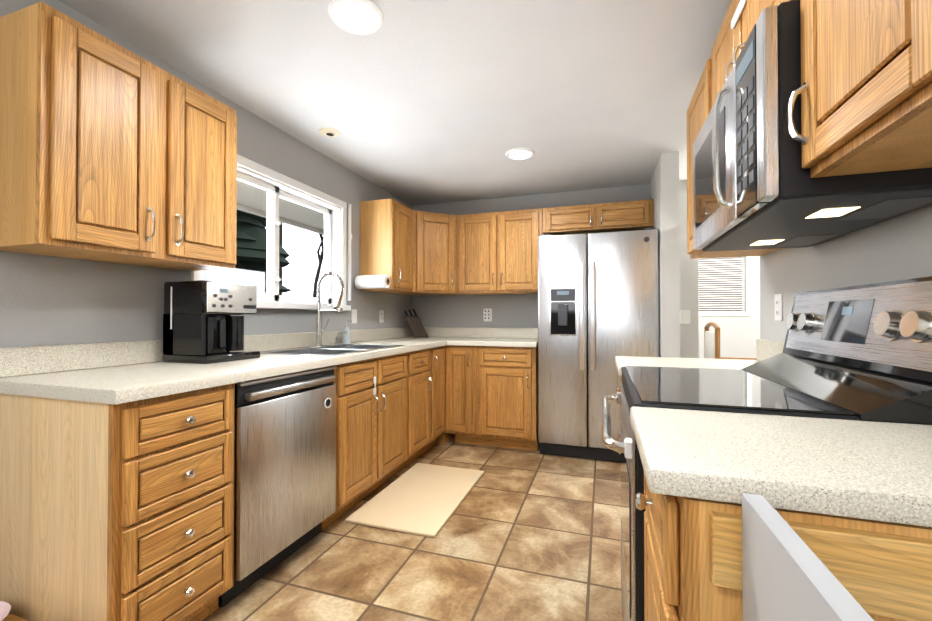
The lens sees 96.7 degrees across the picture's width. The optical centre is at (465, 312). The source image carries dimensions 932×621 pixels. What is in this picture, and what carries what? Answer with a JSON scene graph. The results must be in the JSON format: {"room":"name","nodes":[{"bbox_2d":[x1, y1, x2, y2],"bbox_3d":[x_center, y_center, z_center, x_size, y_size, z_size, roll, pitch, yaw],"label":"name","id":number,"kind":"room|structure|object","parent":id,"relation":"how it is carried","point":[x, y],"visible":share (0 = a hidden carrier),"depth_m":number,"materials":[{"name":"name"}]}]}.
{"room":"kitchen","nodes":[
{"label":"kitchen","id":0,"kind":"room"},
{"bbox_2d":[0,0,411,347],"bbox_3d":[-1.160,-0.008,2.908,0.150,2.310,11.000,0,-1,18],"label":"wall","id":1,"kind":"structure","parent":0,"point":[45,300],"depth_m":1.83,"materials":[{"name":"grey paint"}]},
{"bbox_2d":[0,1,236,270],"bbox_3d":[-1.313,-0.583,1.647,0.354,0.745,0.710,0,-1,18],"label":"upper cabinet","id":2,"kind":"object","parent":1,"relation":"attached to","point":[111,151],"visible":1,"depth_m":1.43,"materials":[{"name":"brown wood"}]},
{"bbox_2d":[191,154,350,310],"bbox_3d":[-1.211,-0.452,2.687,0.195,0.855,1.330,0,-1,18],"label":"kitchen window","id":3,"kind":"structure","parent":1,"relation":"in","point":[335,238],"depth_m":2.78,"materials":[{"name":"white"}]},
{"bbox_2d":[347,204,350,300],"bbox_3d":[-0.932,-0.484,3.305,0.032,0.770,0.032,0,-1,18],"label":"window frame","id":4,"kind":"structure","parent":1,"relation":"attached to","point":[348,252],"depth_m":3.29,"materials":[{"name":"white wood"}]},
{"bbox_2d":[351,309,356,322],"bbox_3d":[-0.915,0.027,3.395,0.008,0.115,0.075,0,-1,18],"label":"outlet","id":5,"kind":"object","parent":1,"relation":"attached to","point":[353,315],"visible":1,"depth_m":3.39,"materials":[{"name":"white plastic"}]},
{"bbox_2d":[379,310,383,322],"bbox_3d":[-0.776,0.031,3.812,0.008,0.115,0.075,0,-1,18],"label":"electrical outlet","id":6,"kind":"object","parent":1,"relation":"attached to","point":[381,316],"visible":1,"depth_m":3.80,"materials":[{"name":"white plastic"}]},
{"bbox_2d":[360,198,419,293],"bbox_3d":[-0.640,-0.564,3.637,0.378,0.745,0.452,0,-1,18],"label":"upper cabinet","id":7,"kind":"object","parent":1,"relation":"attached to","point":[408,251],"depth_m":3.46,"materials":[{"name":"brown wood"}]},
{"bbox_2d":[354,275,389,288],"bbox_3d":[-0.763,-0.253,3.372,0.304,0.110,0.120,0,-1,18],"label":"paper towel","id":8,"kind":"object","parent":7,"relation":"attached to","point":[370,281],"visible":0.98,"depth_m":3.32,"materials":[{"name":"white paper"}]},
{"bbox_2d":[59,0,730,205],"bbox_3d":[1.687,-1.222,1.974,6.150,0.100,11.000,0,-1,18],"label":"ceiling","id":9,"kind":"structure","parent":0,"point":[418,102],"depth_m":2.07,"materials":[{"name":"white paint"}]},
{"bbox_2d":[319,128,339,136],"bbox_3d":[-0.880,-1.156,2.668,0.131,0.017,0.131,0,-1,9],"label":"recessed light","id":10,"kind":"object","parent":9,"relation":"in","point":[328,132],"depth_m":2.65,"materials":[{"name":"white"}]},
{"bbox_2d":[328,0,382,34],"bbox_3d":[-0.434,-1.168,1.635,0.209,0.013,0.209,0,-1,12],"label":"recessed light","id":11,"kind":"object","parent":9,"relation":"in","point":[360,17],"depth_m":1.62,"materials":[{"name":"white"}]},
{"bbox_2d":[506,148,534,159],"bbox_3d":[0.393,-1.155,3.014,0.209,0.013,0.209,0,-1,12],"label":"recessed light","id":12,"kind":"object","parent":9,"relation":"in","point":[516,153],"depth_m":2.99,"materials":[{"name":"white"}]},
{"bbox_2d":[202,436,623,620],"bbox_3d":[1.687,1.168,1.951,6.150,0.060,11.000,0,-1,18],"label":"floor","id":13,"kind":"structure","parent":0,"point":[526,535],"depth_m":1.91,"materials":[{"name":"tile"}]},
{"bbox_2d":[0,601,28,620],"bbox_3d":[-1.300,1.004,1.113,0.570,0.250,0.265,0,-1,18],"label":"pet feeder","id":14,"kind":"object","parent":13,"relation":"on","point":[5,609],"visible":1,"depth_m":1.25,"materials":[{"name":"pink plastic"}]},
{"bbox_2d":[0,383,234,620],"bbox_3d":[-1.202,0.697,1.462,0.638,0.872,0.412,0,-1,18],"label":"drawers","id":15,"kind":"object","parent":13,"relation":"on","point":[118,512],"visible":1,"depth_m":1.29,"materials":[{"name":"brown wood"}]},
{"bbox_2d":[218,366,336,606],"bbox_3d":[-1.039,0.704,1.946,0.622,0.868,0.597,0,-1,18],"label":"dishwasher","id":16,"kind":"object","parent":13,"relation":"on","point":[284,466],"visible":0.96,"depth_m":1.77,"materials":[{"name":"grey metal"}]},
{"bbox_2d":[322,353,405,529],"bbox_3d":[-0.813,0.709,2.629,0.641,0.872,0.827,0,-1,18],"label":"base cabinet","id":17,"kind":"object","parent":13,"relation":"on","point":[370,425],"visible":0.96,"depth_m":2.44,"materials":[{"name":"brown wood"}]},
{"bbox_2d":[396,348,431,473],"bbox_3d":[-0.617,0.714,3.219,0.641,0.872,0.413,0,-1,18],"label":"base cabinet","id":18,"kind":"object","parent":13,"relation":"on","point":[418,379],"visible":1,"depth_m":3.09,"materials":[{"name":"brown wood"}]},
{"bbox_2d":[345,463,483,537],"bbox_3d":[-0.264,1.135,2.615,0.530,0.018,0.930,0,-1,18],"label":"rug","id":19,"kind":"object","parent":13,"relation":"on","point":[423,499],"visible":0.96,"depth_m":2.49,"materials":[{"name":"beige fabric"}]},
{"bbox_2d":[421,345,478,454],"bbox_3d":[-0.298,0.720,3.829,0.898,0.872,0.941,0,-1,18],"label":"base cabinet","id":20,"kind":"object","parent":13,"relation":"on","point":[452,369],"visible":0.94,"depth_m":3.57,"materials":[{"name":"brown wood"}]},
{"bbox_2d":[0,271,447,404],"bbox_3d":[-0.771,0.072,2.790,0.660,0.703,3.223,0,-1,18],"label":"countertop","id":21,"kind":"structure","parent":20,"relation":"on","point":[115,373],"depth_m":1.65,"materials":[{"name":"stone"}]},
{"bbox_2d":[163,280,259,363],"bbox_3d":[-1.199,0.041,1.971,0.263,0.365,0.301,0,-1,18],"label":"coffee maker","id":22,"kind":"object","parent":21,"relation":"on","point":[201,325],"visible":1,"depth_m":1.86,"materials":[{"name":"black plastic"}]},
{"bbox_2d":[260,271,403,355],"bbox_3d":[-0.822,0.070,2.642,0.534,0.706,0.824,0,-1,18],"label":"sink","id":23,"kind":"object","parent":21,"relation":"in","point":[336,349],"depth_m":2.77,"materials":[{"name":"silver metal"}]},
{"bbox_2d":[342,321,351,343],"bbox_3d":[-0.910,0.147,3.171,0.072,0.176,0.064,0,-1,18],"label":"soap bottle","id":24,"kind":"object","parent":21,"relation":"on","point":[346,338],"visible":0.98,"depth_m":3.15,"materials":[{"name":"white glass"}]},
{"bbox_2d":[404,309,427,337],"bbox_3d":[-0.500,0.099,4.170,0.240,0.291,0.090,0,-1,-8],"label":"knife block","id":25,"kind":"object","parent":21,"relation":"on","point":[417,328],"visible":1,"depth_m":4.13,"materials":[{"name":"black wood"}]},
{"bbox_2d":[448,327,537,346],"bbox_3d":[0.311,0.214,3.787,0.763,0.136,0.645,0,-1,18],"label":"countertop","id":26,"kind":"structure","parent":20,"relation":"on","point":[462,336],"depth_m":4.01,"materials":[{"name":"stone"}]},
{"bbox_2d":[476,346,539,450],"bbox_3d":[0.415,0.719,3.731,0.513,0.872,0.641,0,-1,18],"label":"base cabinet","id":27,"kind":"object","parent":13,"relation":"on","point":[506,397],"visible":1,"depth_m":3.46,"materials":[{"name":"brown wood"}]},
{"bbox_2d":[538,227,658,461],"bbox_3d":[1.095,0.252,3.478,0.896,1.778,0.692,0,-1,18],"label":"fridge","id":28,"kind":"object","parent":13,"relation":"on","point":[598,303],"visible":0.96,"depth_m":3.22,"materials":[{"name":"grey metal"}]},
{"bbox_2d":[616,376,621,454],"bbox_3d":[1.011,0.701,1.824,0.662,0.872,0.515,0,-1,18],"label":"base cabinet","id":29,"kind":"object","parent":13,"relation":"on","point":[618,390],"visible":0.15,"depth_m":1.74,"materials":[{"name":"brown wood"}]},
{"bbox_2d":[615,339,784,375],"bbox_3d":[1.017,0.191,1.835,0.658,0.136,0.530,0,-1,18],"label":"countertop","id":30,"kind":"structure","parent":29,"relation":"on","point":[766,349],"depth_m":1.87,"materials":[{"name":"stone"}]},
{"bbox_2d":[704,322,756,359],"bbox_3d":[2.751,0.624,4.184,0.515,1.072,0.495,0,-1,18],"label":"chair","id":31,"kind":"object","parent":13,"relation":"on","point":[712,344],"visible":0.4,"depth_m":4.22,"materials":[{"name":"brown wood"}]},
{"bbox_2d":[602,276,931,620],"bbox_3d":[0.778,0.518,1.228,0.710,1.185,0.761,0,-1,18],"label":"stove","id":32,"kind":"object","parent":13,"relation":"on","point":[860,352],"visible":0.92,"depth_m":1.02,"materials":[{"name":"black"}]},
{"bbox_2d":[635,473,931,620],"bbox_3d":[0.621,0.689,0.651,0.662,0.872,0.423,0,-1,18],"label":"base cabinet","id":33,"kind":"object","parent":13,"relation":"on","point":[880,570],"visible":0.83,"depth_m":0.53,"materials":[{"name":"brown wood"}]},
{"bbox_2d":[630,406,931,526],"bbox_3d":[0.626,0.179,0.657,0.658,0.136,0.418,0,-1,18],"label":"countertop","id":34,"kind":"structure","parent":33,"relation":"on","point":[876,471],"depth_m":0.59,"materials":[{"name":"stone"}]},
{"bbox_2d":[742,493,873,620],"bbox_3d":[0.461,0.671,0.205,0.417,0.900,0.505,0,-1,18],"label":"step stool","id":35,"kind":"object","parent":13,"relation":"on","point":[787,575],"visible":1,"depth_m":0.41,"materials":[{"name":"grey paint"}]},
{"bbox_2d":[412,184,649,327],"bbox_3d":[0.614,0.004,4.110,2.460,2.310,0.150,0,-1,18],"label":"wall","id":36,"kind":"structure","parent":0,"point":[514,310],"depth_m":4.13,"materials":[{"name":"grey paint"}]},
{"bbox_2d":[400,211,463,295],"bbox_3d":[-0.383,-0.560,4.046,0.608,0.745,0.607,0,-1,18],"label":"upper cabinet","id":37,"kind":"object","parent":36,"relation":"attached to","point":[437,230],"depth_m":3.85,"materials":[{"name":"brown wood"}]},
{"bbox_2d":[483,308,491,320],"bbox_3d":[0.214,0.019,4.144,0.085,0.130,0.035,0,-1,18],"label":"electrical outlet","id":38,"kind":"object","parent":36,"relation":"attached to","point":[487,314],"visible":1,"depth_m":4.13,"materials":[{"name":"white plastic"}]},
{"bbox_2d":[456,208,543,294],"bbox_3d":[0.301,-0.561,3.939,0.879,0.745,0.378,0,-1,18],"label":"upper cabinet","id":39,"kind":"object","parent":36,"relation":"attached to","point":[497,252],"depth_m":3.81,"materials":[{"name":"brown wood"}]},
{"bbox_2d":[544,199,653,235],"bbox_3d":[1.160,-0.826,3.686,0.908,0.220,0.322,0,-1,18],"label":"upper cabinet","id":40,"kind":"object","parent":36,"relation":"attached to","point":[638,214],"depth_m":3.54,"materials":[{"name":"brown wood"}]},
{"bbox_2d":[650,151,679,357],"bbox_3d":[1.586,-0.004,3.326,0.120,2.310,0.725,0,-1,18],"label":"wall","id":41,"kind":"structure","parent":0,"point":[664,188],"depth_m":2.99,"materials":[{"name":"grey paint"}]},
{"bbox_2d":[679,180,698,357],"bbox_3d":[2.176,0.008,4.500,0.260,2.310,1.875,0,-1,18],"label":"wall","id":42,"kind":"structure","parent":0,"point":[689,333],"depth_m":3.60,"materials":[{"name":"grey paint"}]},
{"bbox_2d":[680,310,689,323],"bbox_3d":[1.884,0.034,3.604,0.120,0.120,0.008,0,-1,18],"label":"light switch","id":43,"kind":"object","parent":42,"relation":"attached to","point":[684,316],"visible":0.58,"depth_m":3.60,"materials":[{"name":"white plastic"}]},
{"bbox_2d":[699,256,759,357],"bbox_3d":[4.099,0.012,4.928,3.120,2.310,0.150,0,-1,18],"label":"wall","id":44,"kind":"structure","parent":0,"point":[739,336],"depth_m":5.07,"materials":[{"name":"white paint"}]},
{"bbox_2d":[698,256,750,315],"bbox_3d":[3.141,-0.430,5.187,0.720,0.940,0.060,0,-1,18],"label":"window blinds","id":45,"kind":"object","parent":44,"relation":"attached to","point":[748,298],"visible":0.48,"depth_m":5.16,"materials":[{"name":"white plastic"}]},
{"bbox_2d":[760,205,931,341],"bbox_3d":[0.632,-0.042,-0.611,0.150,2.310,5.450,0,-1,18],"label":"wall","id":46,"kind":"structure","parent":0,"point":[896,248],"depth_m":1.28,"materials":[{"name":"grey paint"}]},
{"bbox_2d":[687,54,780,258],"bbox_3d":[1.161,-0.654,1.797,0.353,0.760,0.500,0,-1,18],"label":"upper cabinet","id":47,"kind":"object","parent":46,"relation":"attached to","point":[699,108],"visible":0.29,"depth_m":1.90,"materials":[{"name":"brown wood"}]},
{"bbox_2d":[712,0,791,106],"bbox_3d":[0.962,-0.856,1.198,0.353,0.368,0.763,0,-1,18],"label":"upper cabinet","id":48,"kind":"object","parent":46,"relation":"attached to","point":[739,22],"visible":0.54,"depth_m":1.30,"materials":[{"name":"brown wood"}]},
{"bbox_2d":[693,0,931,251],"bbox_3d":[0.928,-0.453,1.207,0.426,0.429,0.760,0,-1,18],"label":"over-the-range microwave","id":49,"kind":"object","parent":48,"relation":"attached to","point":[755,186],"visible":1,"depth_m":0.96,"materials":[{"name":"silver"}]},
{"bbox_2d":[774,294,782,320],"bbox_3d":[1.343,-0.024,1.782,0.008,0.115,0.075,0,-1,18],"label":"electrical outlet","id":50,"kind":"object","parent":46,"relation":"attached to","point":[778,299],"visible":1,"depth_m":1.77,"materials":[{"name":"white plastic"}]},
{"bbox_2d":[788,0,931,177],"bbox_3d":[0.775,-0.665,0.633,0.353,0.760,0.420,0,-1,18],"label":"upper cabinet","id":51,"kind":"object","parent":46,"relation":"attached to","point":[865,89],"visible":0.96,"depth_m":0.69,"materials":[{"name":"brown wood"}]},
{"label":"outside","id":52,"kind":"structure","parent":0,"visible":0},
{"bbox_3d":[-19.358,1.632,11.570,39.840,0.200,50.000,0,-1,18],"label":"ground","id":53,"kind":"structure","parent":52,"visible":0},
{"bbox_2d":[235,210,291,293],"bbox_3d":[-6.581,-3.677,11.326,4.546,10.413,4.867,0,-1,18],"label":"pine tree","id":54,"kind":"object","parent":53,"relation":"on","point":[251,243],"depth_m":10.87,"materials":[{"name":"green plant"}]},
{"bbox_2d":[237,180,323,234],"bbox_3d":[-2.664,0.172,3.932,3.349,2.570,8.000,0,-1,18],"label":"porch","id":55,"kind":"object","parent":53,"relation":"on","point":[251,199],"visible":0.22,"depth_m":3.74,"materials":[{"name":"beige"}]},
{"bbox_2d":[279,223,323,297],"bbox_3d":[-7.923,-2.304,18.081,5.644,7.800,5.688,0,-1,18],"label":"bare tree","id":56,"kind":"object","parent":53,"relation":"on","point":[320,260],"visible":0.02,"depth_m":18.15,"materials":[{"name":"black plant"}]},
{"bbox_2d":[204,257,741,310],"bbox_3d":[0.030,-0.270,6.256,13.000,3.500,3.300,0,-1,18],"label":"house","id":57,"kind":"structure","parent":53,"relation":"on","point":[249,277],"depth_m":6.63,"materials":[{"name":"grey"}]}
]}

